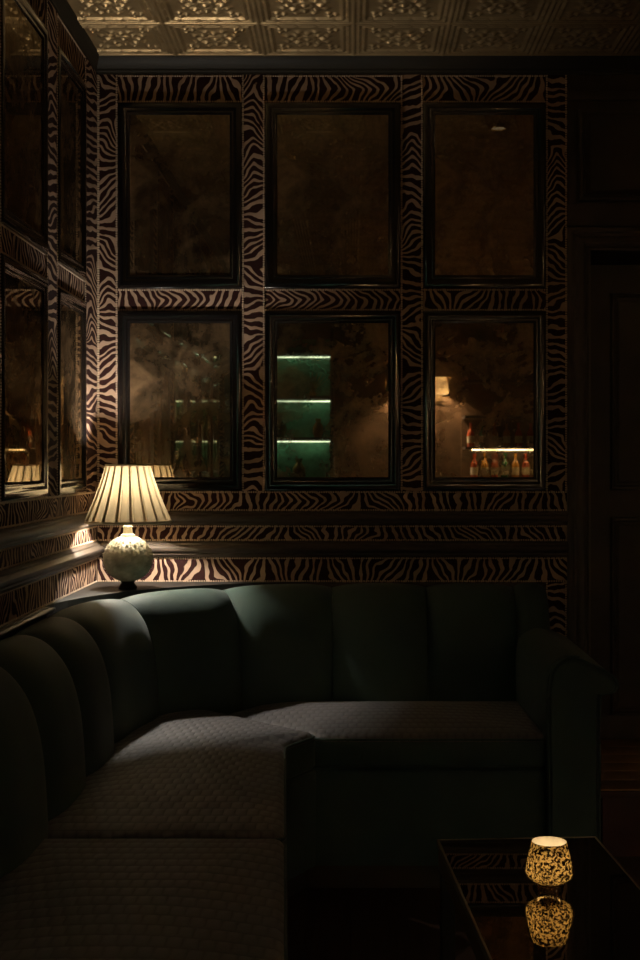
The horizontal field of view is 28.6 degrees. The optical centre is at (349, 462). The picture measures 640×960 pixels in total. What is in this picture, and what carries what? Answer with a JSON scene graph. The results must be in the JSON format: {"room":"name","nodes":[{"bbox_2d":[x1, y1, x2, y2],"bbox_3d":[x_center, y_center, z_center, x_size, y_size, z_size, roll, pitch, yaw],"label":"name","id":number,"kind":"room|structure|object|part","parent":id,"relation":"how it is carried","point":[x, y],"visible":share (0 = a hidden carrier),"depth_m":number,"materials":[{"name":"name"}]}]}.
{"room":"cocktail lounge","nodes":[
{"label":"cocktail lounge","id":0,"kind":"room"},
{"bbox_2d":[0,0,97,638],"bbox_3d":[-0.937,-0.082,1.000,0.108,2.664,7.000,0,0,0],"label":"wall","id":1,"kind":"structure","parent":0,"point":[15,604],"depth_m":3.75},
{"bbox_2d":[0,253,47,501],"bbox_3d":[-0.884,-0.217,3.417,0.014,0.631,0.483,0,0,0],"label":"wall mirror","id":2,"kind":"object","parent":1,"relation":"attached to","point":[24,293],"visible":1,"depth_m":3.40,"materials":[{"name":"brown mirror"}]},
{"bbox_2d":[5,273,41,481],"bbox_3d":[-0.889,-0.217,3.417,0.003,0.549,0.401,0,0,0],"label":"mirror glass","id":3,"kind":"object","parent":2,"relation":"attached to","point":[23,293],"depth_m":3.41,"materials":[{"name":"mirror"}]},
{"bbox_2d":[0,0,47,253],"bbox_3d":[-0.884,-0.937,3.417,0.014,0.652,0.483,0,0,0],"label":"wall mirror","id":4,"kind":"object","parent":1,"relation":"attached to","point":[24,37],"visible":1,"depth_m":3.42,"materials":[{"name":"brown mirror"}]},
{"bbox_2d":[0,607,55,640],"bbox_3d":[-0.882,0.434,2.200,0.018,0.032,4.400,0,0,0],"label":"trim","id":5,"kind":"structure","parent":1,"relation":"attached to","point":[20,624],"depth_m":3.38,"materials":[{"name":"brown wood"}]},
{"bbox_2d":[0,513,96,548],"bbox_3d":[-0.878,0.194,2.200,0.026,0.049,4.400,0,0,0],"label":"trim","id":6,"kind":"structure","parent":1,"relation":"attached to","point":[13,536],"depth_m":3.54,"materials":[{"name":"brown wood"}]},
{"bbox_2d":[0,541,103,593],"bbox_3d":[-0.874,0.302,2.200,0.034,0.056,4.400,0,0,0],"label":"trim","id":7,"kind":"structure","parent":1,"relation":"attached to","point":[12,578],"depth_m":3.58,"materials":[{"name":"brown wood"}]},
{"bbox_2d":[57,45,86,279],"bbox_3d":[-0.884,-0.937,3.991,0.014,0.652,0.397,0,0,0],"label":"wall mirror","id":8,"kind":"object","parent":1,"relation":"attached to","point":[72,90],"visible":1,"depth_m":4.00,"materials":[{"name":"brown mirror"}]},
{"bbox_2d":[61,66,81,263],"bbox_3d":[-0.889,-0.937,3.991,0.003,0.570,0.315,0,0,0],"label":"mirror glass","id":9,"kind":"object","parent":8,"relation":"attached to","point":[71,86],"depth_m":4.00,"materials":[{"name":"brown mirror"}]},
{"bbox_2d":[57,287,86,494],"bbox_3d":[-0.884,-0.217,3.991,0.014,0.631,0.397,0,0,0],"label":"wall mirror","id":10,"kind":"object","parent":1,"relation":"attached to","point":[72,312],"visible":1,"depth_m":4.00,"materials":[{"name":"brown mirror"}]},
{"bbox_2d":[61,304,81,478],"bbox_3d":[-0.889,-0.217,3.991,0.003,0.549,0.315,0,0,0],"label":"mirror glass","id":11,"kind":"object","parent":10,"relation":"attached to","point":[71,314],"depth_m":4.00,"materials":[{"name":"mirror"}]},
{"bbox_2d":[49,0,98,71],"bbox_3d":[-0.878,-1.388,1.000,0.026,0.052,6.800,0,0,0],"label":"trim","id":12,"kind":"structure","parent":1,"relation":"attached to","point":[64,10],"depth_m":4.02,"materials":[{"name":"paint"}]},
{"bbox_2d":[67,0,639,55],"bbox_3d":[0.934,-1.409,0.950,4.298,0.011,7.368,0,0,0],"label":"ceiling","id":13,"kind":"structure","parent":0,"point":[114,27],"depth_m":4.05,"materials":[{"name":"metal"}]},
{"bbox_2d":[97,75,639,636],"bbox_3d":[1.105,-0.082,4.546,3.991,2.664,0.308,0,0,0],"label":"wall","id":14,"kind":"structure","parent":0,"point":[615,146],"depth_m":4.40,"materials":[{"name":"brown wood"}]},
{"bbox_2d":[42,582,309,619],"bbox_3d":[-0.466,0.443,3.975,0.850,0.054,0.850,0,0,0],"label":"trim","id":15,"kind":"structure","parent":14,"relation":"attached to","point":[98,590],"depth_m":4.16,"materials":[{"name":"brown wood"}]},
{"bbox_2d":[84,464,171,589],"bbox_3d":[-0.735,0.210,4.150,0.290,0.412,0.290,0,0,41],"label":"table lamp","id":16,"kind":"object","parent":15,"relation":"on","point":[127,495],"visible":0.99,"depth_m":4.08,"materials":[{"name":"beige fabric"}]},
{"bbox_3d":[-0.735,0.100,4.151,0.286,0.185,0.286,0,0,0],"label":"lamp shade","id":17,"kind":"part","parent":16,"relation":"part of","materials":[{"name":"fabric"}]},
{"bbox_3d":[-0.735,0.007,4.150,0.151,0.006,0.151,0,0,0],"label":"shade trim","id":18,"kind":"part","parent":16,"relation":"part of","materials":[{"name":"beige fabric"}]},
{"bbox_3d":[-0.735,0.194,4.150,0.291,0.009,0.291,0,0,0],"label":"shade trim","id":19,"kind":"part","parent":16,"relation":"part of","materials":[{"name":"beige fabric"}]},
{"bbox_2d":[118,102,241,288],"bbox_3d":[-0.597,-0.937,4.393,0.435,0.652,0.014,0,0,0],"label":"wall mirror","id":20,"kind":"object","parent":14,"relation":"attached to","point":[180,163],"visible":1,"depth_m":4.40,"materials":[{"name":"brown mirror"}]},
{"bbox_2d":[130,115,229,274],"bbox_3d":[-0.597,-0.937,4.398,0.353,0.570,0.003,0,0,0],"label":"mirror glass","id":21,"kind":"object","parent":20,"relation":"attached to","point":[180,164],"depth_m":4.40,"materials":[{"name":"brown mirror"}]},
{"bbox_2d":[118,311,241,490],"bbox_3d":[-0.597,-0.217,4.393,0.435,0.631,0.014,0,0,0],"label":"wall mirror","id":22,"kind":"object","parent":14,"relation":"attached to","point":[180,372],"visible":0.87,"depth_m":4.40,"materials":[{"name":"brown mirror"}]},
{"bbox_2d":[130,323,229,476],"bbox_3d":[-0.597,-0.217,4.398,0.353,0.549,0.003,0,0,0],"label":"mirror glass","id":23,"kind":"object","parent":22,"relation":"attached to","point":[180,372],"depth_m":4.40,"materials":[{"name":"brown mirror"}]},
{"bbox_2d":[265,102,400,288],"bbox_3d":[-0.060,-0.937,4.393,0.475,0.652,0.014,0,0,0],"label":"wall mirror","id":24,"kind":"object","parent":14,"relation":"attached to","point":[333,169],"visible":1,"depth_m":4.40,"materials":[{"name":"brown mirror"}]},
{"bbox_2d":[277,115,387,274],"bbox_3d":[-0.060,-0.937,4.398,0.393,0.570,0.003,0,0,0],"label":"mirror glass","id":25,"kind":"object","parent":24,"relation":"attached to","point":[332,170],"depth_m":4.40,"materials":[{"name":"brown mirror"}]},
{"bbox_2d":[265,311,400,490],"bbox_3d":[-0.060,-0.217,4.393,0.475,0.631,0.014,0,0,0],"label":"wall mirror","id":26,"kind":"object","parent":14,"relation":"attached to","point":[333,378],"visible":1,"depth_m":4.40,"materials":[{"name":"brown mirror"}]},
{"bbox_2d":[277,323,387,476],"bbox_3d":[-0.060,-0.217,4.398,0.393,0.549,0.003,0,0,0],"label":"mirror glass","id":27,"kind":"object","parent":26,"relation":"attached to","point":[332,378],"depth_m":4.40,"materials":[{"name":"mirror"}]},
{"bbox_2d":[99,541,568,556],"bbox_3d":[-0.065,0.302,4.383,1.652,0.056,0.034,0,0,0],"label":"trim","id":28,"kind":"structure","parent":14,"relation":"attached to","point":[159,548],"depth_m":4.38,"materials":[{"name":"brown wood"}]},
{"bbox_2d":[152,511,567,524],"bbox_3d":[-0.065,0.194,4.387,1.652,0.049,0.026,0,0,0],"label":"trim","id":29,"kind":"structure","parent":14,"relation":"attached to","point":[177,517],"depth_m":4.38,"materials":[{"name":"brown wood"}]},
{"bbox_2d":[96,56,639,74],"bbox_3d":[1.054,-1.388,4.362,3.891,0.052,0.075,0,0,0],"label":"trim","id":30,"kind":"structure","parent":14,"relation":"attached to","point":[107,65],"depth_m":4.37,"materials":[{"name":"paint"}]},
{"bbox_2d":[302,582,545,589],"bbox_3d":[-0.102,0.434,4.391,1.577,0.032,0.018,0,0,0],"label":"trim","id":31,"kind":"structure","parent":14,"relation":"attached to","point":[329,584],"depth_m":4.39,"materials":[{"name":"brown wood"}]},
{"bbox_2d":[423,102,545,288],"bbox_3d":[0.471,-0.937,4.393,0.430,0.652,0.014,0,0,0],"label":"wall mirror","id":32,"kind":"object","parent":14,"relation":"attached to","point":[484,163],"visible":1,"depth_m":4.40,"materials":[{"name":"brown mirror"}]},
{"bbox_2d":[435,115,532,274],"bbox_3d":[0.471,-0.937,4.398,0.348,0.570,0.003,0,0,0],"label":"mirror glass","id":33,"kind":"object","parent":32,"relation":"attached to","point":[484,163],"depth_m":4.40,"materials":[{"name":"brown mirror"}]},
{"bbox_2d":[423,311,545,490],"bbox_3d":[0.471,-0.217,4.393,0.430,0.631,0.014,0,0,0],"label":"wall mirror","id":34,"kind":"object","parent":14,"relation":"attached to","point":[484,372],"visible":1,"depth_m":4.40,"materials":[{"name":"brown mirror"}]},
{"bbox_2d":[435,323,532,476],"bbox_3d":[0.471,-0.217,4.398,0.348,0.549,0.003,0,0,0],"label":"mirror glass","id":35,"kind":"object","parent":34,"relation":"attached to","point":[484,371],"depth_m":4.40,"materials":[{"name":"mirror"}]},
{"bbox_2d":[567,227,639,656],"bbox_3d":[1.301,0.106,4.383,1.080,1.863,0.034,0,0,0],"label":"trim","id":36,"kind":"structure","parent":14,"relation":"attached to","point":[581,241],"depth_m":4.38,"materials":[{"name":"black wood"}]},
{"bbox_2d":[568,90,639,225],"bbox_3d":[1.881,-1.067,4.389,2.237,0.475,0.026,0,0,0],"label":"trim","id":37,"kind":"structure","parent":14,"relation":"attached to","point":[578,215],"depth_m":4.39,"materials":[{"name":"brown wood"}]},
{"bbox_2d":[591,265,639,739],"bbox_3d":[1.301,0.144,4.676,0.928,1.788,0.117,0,0,0],"label":"door","id":38,"kind":"structure","parent":14,"relation":"in","point":[615,289],"depth_m":4.69,"materials":[{"name":"brown wood"}]},
{"bbox_2d":[601,740,639,855],"bbox_3d":[1.375,1.142,4.327,1.170,0.216,0.725,0,0,0],"label":"trim","id":39,"kind":"structure","parent":14,"relation":"attached to","point":[620,759],"depth_m":3.98,"materials":[{"name":"brown wood"}]},
{"bbox_2d":[287,856,639,959],"bbox_3d":[1.054,1.300,1.195,4.091,0.100,7.390,0,0,0],"label":"floor","id":40,"kind":"structure","parent":0,"point":[324,923],"depth_m":3.40,"materials":[{"name":"brown wood"}]},
{"bbox_2d":[0,583,618,959],"bbox_3d":[-0.049,0.831,2.917,1.653,0.837,2.935,0,0,0],"label":"sofa","id":41,"kind":"object","parent":40,"relation":"on","point":[177,766],"visible":0.99,"depth_m":3.62,"materials":[{"name":"green fabric"}]},
{"bbox_3d":[-0.750,0.651,2.530,0.251,0.477,0.378,0,0,0],"label":"panel","id":42,"kind":"part","parent":41,"relation":"part of","materials":[{"name":"green fabric"}]},
{"bbox_3d":[-0.750,0.651,2.910,0.251,0.477,0.378,0,0,0],"label":"panel","id":43,"kind":"part","parent":41,"relation":"part of","materials":[{"name":"green fabric"}]},
{"bbox_3d":[-0.750,0.651,3.280,0.251,0.477,0.358,0,0,0],"label":"panel","id":44,"kind":"part","parent":41,"relation":"part of","materials":[{"name":"green fabric"}]},
{"bbox_3d":[-0.734,0.651,3.691,0.256,0.477,0.503,0,0,10],"label":"panel","id":45,"kind":"part","parent":41,"relation":"part of","materials":[{"name":"green fabric"}]},
{"bbox_2d":[0,839,283,959],"bbox_3d":[-0.373,0.820,2.058,0.596,0.131,1.115,0,0,0],"label":"seat cushion","id":46,"kind":"object","parent":41,"relation":"on","point":[61,899],"depth_m":2.19,"materials":[{"name":"brown fabric"}]},
{"bbox_3d":[-0.546,0.651,4.047,0.253,0.477,0.443,0,0,45],"label":"panel","id":47,"kind":"part","parent":41,"relation":"part of","materials":[{"name":"green fabric"}]},
{"bbox_2d":[48,709,314,845],"bbox_3d":[-0.386,0.820,3.317,0.570,0.131,1.385,0,0,0],"label":"seat cushion","id":48,"kind":"object","parent":41,"relation":"on","point":[162,773],"depth_m":3.04,"materials":[{"name":"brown fabric"}]},
{"bbox_3d":[-0.234,0.651,4.232,0.406,0.477,0.252,0,0,-16],"label":"panel","id":49,"kind":"part","parent":41,"relation":"part of","materials":[{"name":"green fabric"}]},
{"bbox_3d":[0.098,0.651,4.259,0.323,0.477,0.251,0,0,0],"label":"panel","id":50,"kind":"part","parent":41,"relation":"part of","materials":[{"name":"green fabric"}]},
{"bbox_2d":[229,701,545,766],"bbox_3d":[0.090,0.829,3.908,0.970,0.113,0.545,0,0,0],"label":"seat cushion","id":51,"kind":"object","parent":41,"relation":"on","point":[346,733],"depth_m":3.68,"materials":[{"name":"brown fabric"}]},
{"bbox_3d":[0.410,0.651,4.259,0.298,0.477,0.251,0,0,0],"label":"panel","id":52,"kind":"part","parent":41,"relation":"part of","materials":[{"name":"green fabric"}]},
{"bbox_3d":[0.615,0.651,4.259,0.109,0.477,0.251,0,0,0],"label":"panel","id":53,"kind":"part","parent":41,"relation":"part of","materials":[{"name":"green fabric"}]},
{"bbox_3d":[0.661,0.858,3.936,0.227,0.624,0.648,0,0,0],"label":"scroll arm","id":54,"kind":"part","parent":41,"relation":"part of","materials":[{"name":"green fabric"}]},
{"bbox_2d":[437,836,639,959],"bbox_3d":[0.387,1.035,2.385,0.352,0.430,0.720,0,0,-4],"label":"cocktail table","id":55,"kind":"object","parent":40,"relation":"on","point":[502,913],"visible":1,"depth_m":2.36,"materials":[{"name":"black glass"}]},
{"bbox_3d":[0.211,1.067,2.713,0.030,0.367,0.030,0,0,-4],"label":"leg","id":56,"kind":"part","parent":55,"relation":"part of","materials":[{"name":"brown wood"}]},
{"bbox_2d":[524,836,573,893],"bbox_3d":[0.382,0.773,2.405,0.094,0.095,0.094,0,0,0],"label":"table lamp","id":57,"kind":"object","parent":55,"relation":"on","point":[548,863],"visible":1,"depth_m":2.37,"materials":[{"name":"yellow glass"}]}
]}

